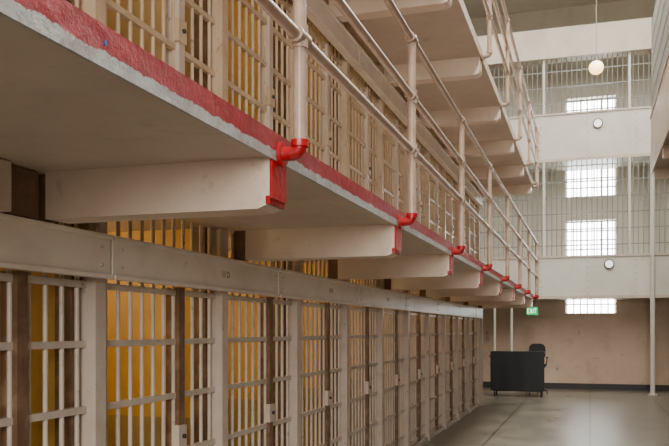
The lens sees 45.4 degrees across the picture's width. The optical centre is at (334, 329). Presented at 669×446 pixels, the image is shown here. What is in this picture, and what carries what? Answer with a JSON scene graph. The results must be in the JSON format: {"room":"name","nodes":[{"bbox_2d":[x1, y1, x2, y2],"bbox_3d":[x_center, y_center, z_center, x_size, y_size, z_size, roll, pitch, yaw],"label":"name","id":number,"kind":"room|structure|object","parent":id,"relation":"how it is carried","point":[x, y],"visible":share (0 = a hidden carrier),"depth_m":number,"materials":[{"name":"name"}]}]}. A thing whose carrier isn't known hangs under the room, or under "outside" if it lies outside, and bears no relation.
{"room":"prison interior","nodes":[
{"label":"prison interior","id":0,"kind":"room"},
{"bbox_2d":[254,0,538,299],"bbox_3d":[0.954,-1.305,6.731,0.118,1.283,23.405,0,0,18],"label":"pipe railing","id":1,"kind":"object","parent":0,"point":[296,30],"depth_m":5.23,"materials":[{"name":"beige metal"}]},
{"bbox_2d":[463,0,624,18],"bbox_3d":[2.343,-9.175,7.335,18.000,0.550,33.400,0,0,18],"label":"ceiling","id":2,"kind":"structure","parent":0,"point":[475,8],"depth_m":22.93,"materials":[{"name":"white paint"}]},
{"bbox_2d":[589,0,603,74],"bbox_3d":[5.707,-7.436,17.441,0.308,3.727,0.308,0,0,18],"label":"globe lamp","id":3,"kind":"object","parent":2,"relation":"hanging from","point":[596,67],"visible":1,"depth_m":17.37,"materials":[{"name":"white glass"}]},
{"bbox_2d":[421,387,668,445],"bbox_3d":[2.343,1.760,7.335,18.000,0.120,33.400,0,0,18],"label":"floor","id":4,"kind":"structure","parent":0,"point":[560,417],"depth_m":14.86,"materials":[{"name":"concrete"}]},
{"bbox_2d":[0,0,482,445],"bbox_3d":[-1.375,-2.110,7.116,2.550,7.620,23.798,0,0,18],"label":"cell block","id":5,"kind":"object","parent":4,"relation":"on","point":[118,333],"visible":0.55,"depth_m":5.91,"materials":[{"name":"beige metal"}]},
{"bbox_2d":[0,159,38,219],"bbox_3d":[-1.443,-0.583,3.043,0.120,0.205,0.920,0,0,18],"label":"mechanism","id":6,"kind":"object","parent":5,"relation":"attached to","point":[19,187],"visible":0.85,"depth_m":3.35,"materials":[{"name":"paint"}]},
{"bbox_2d":[0,0,533,307],"bbox_3d":[0.338,-0.638,6.926,1.170,0.307,23.400,0,0,18],"label":"gallery walkway","id":7,"kind":"object","parent":5,"relation":"attached to","point":[113,132],"visible":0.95,"depth_m":3.24,"materials":[{"name":"beige concrete"}]},
{"bbox_2d":[329,0,533,196],"bbox_3d":[0.338,-3.119,6.926,1.170,0.307,23.400,0,0,18],"label":"gallery walkway","id":8,"kind":"object","parent":5,"relation":"attached to","point":[444,30],"visible":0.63,"depth_m":9.53,"materials":[{"name":"beige concrete"}]},
{"bbox_2d":[482,0,538,187],"bbox_3d":[0.954,-3.785,6.731,0.118,1.283,23.405,0,0,18],"label":"pipe railing","id":9,"kind":"object","parent":8,"relation":"attached to","point":[491,28],"depth_m":12.16,"materials":[{"name":"beige metal"}]},
{"bbox_2d":[493,308,495,350],"bbox_3d":[4.445,0.435,22.200,0.139,2.530,0.139,0,0,18],"label":"support column","id":10,"kind":"structure","parent":4,"relation":"on","point":[494,309],"depth_m":22.17,"materials":[{"name":"metal"}]},
{"bbox_2d":[509,308,513,391],"bbox_3d":[4.883,0.435,22.060,0.139,2.530,0.139,0,0,18],"label":"support column","id":11,"kind":"structure","parent":4,"relation":"on","point":[511,309],"depth_m":22.03,"materials":[{"name":"metal"}]},
{"bbox_2d":[489,351,544,396],"bbox_3d":[4.702,1.123,20.601,1.396,1.155,0.670,0,0,18],"label":"utility cart","id":12,"kind":"object","parent":4,"relation":"on","point":[523,371],"visible":1,"depth_m":20.30,"materials":[{"name":"black plastic"}]},
{"bbox_2d":[526,344,547,394],"bbox_3d":[5.369,1.031,21.249,0.600,1.335,0.586,0,0,18],"label":"office chair","id":13,"kind":"object","parent":4,"relation":"on","point":[533,347],"visible":0.36,"depth_m":21.44,"materials":[{"name":"black plastic"}]},
{"bbox_2d":[648,155,657,394],"bbox_3d":[8.316,-1.440,20.911,0.238,6.280,0.238,0,0,18],"label":"support column","id":14,"kind":"structure","parent":4,"relation":"on","point":[652,181],"depth_m":20.86,"materials":[{"name":"metal"}]},
{"bbox_3d":[5.283,-2.110,4.989,2.550,7.620,23.800,0,0,18],"label":"block","id":15,"kind":"object","parent":4,"relation":"on","visible":0},
{"bbox_2d":[650,0,668,179],"bbox_3d":[3.767,-4.866,5.830,1.190,3.432,23.400,0,0,18],"label":"walkway","id":16,"kind":"object","parent":15,"relation":"attached to","point":[659,116],"visible":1,"depth_m":15.21,"materials":[{"name":"paint"}]},
{"bbox_2d":[470,0,668,384],"bbox_3d":[7.362,-3.800,23.051,17.700,11.000,0.403,0,0,18],"label":"wall","id":17,"kind":"structure","parent":0,"point":[580,348],"depth_m":22.91,"materials":[{"name":"beige paint"}]},
{"bbox_2d":[477,17,668,300],"bbox_3d":[7.064,-4.515,22.119,17.600,7.330,1.540,0,0,18],"label":"gallery","id":18,"kind":"object","parent":17,"relation":"attached to","point":[568,141],"visible":0.45,"depth_m":21.51,"materials":[{"name":"paint"}]},
{"bbox_2d":[526,299,537,314],"bbox_3d":[5.412,-0.635,21.910,0.300,0.450,0.063,0,0,18],"label":"exit sign","id":19,"kind":"object","parent":18,"relation":"attached to","point":[533,310],"visible":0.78,"depth_m":21.89,"materials":[{"name":"green plastic"}]},
{"bbox_2d":[593,118,602,127],"bbox_3d":[7.048,-5.530,21.410,0.260,0.260,0.059,0,0,18],"label":"clock","id":20,"kind":"object","parent":18,"relation":"attached to","point":[597,123],"visible":1,"depth_m":21.39,"materials":[{"name":"grey metal"}]},
{"bbox_2d":[604,259,613,268],"bbox_3d":[7.321,-1.760,21.323,0.260,0.260,0.059,0,0,18],"label":"clock","id":21,"kind":"object","parent":18,"relation":"attached to","point":[608,263],"visible":1,"depth_m":21.30,"materials":[{"name":"grey metal"}]},
{"bbox_2d":[483,381,668,390],"bbox_3d":[7.297,1.615,22.847,17.700,0.170,0.028,0,0,18],"label":"baseboard","id":22,"kind":"structure","parent":17,"relation":"attached to","point":[635,387],"depth_m":22.74,"materials":[{"name":"black paint"}]},
{"bbox_2d":[566,220,615,313],"bbox_3d":[7.403,-1.800,23.113,1.360,2.682,0.100,0,0,18],"label":"window","id":23,"kind":"structure","parent":17,"relation":"in","point":[572,306],"depth_m":23.12,"materials":[{"name":"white glass"}]},
{"bbox_2d":[567,168,615,196],"bbox_3d":[7.403,-4.245,23.113,1.360,0.832,0.100,0,0,18],"label":"window","id":24,"kind":"structure","parent":17,"relation":"in","point":[594,171],"depth_m":23.12,"materials":[{"name":"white glass"}]},
{"bbox_2d":[567,97,615,111],"bbox_3d":[7.403,-6.105,23.113,1.360,1.112,0.100,0,0,18],"label":"window","id":25,"kind":"structure","parent":17,"relation":"in","point":[594,103],"depth_m":23.11,"materials":[{"name":"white glass"}]}
]}

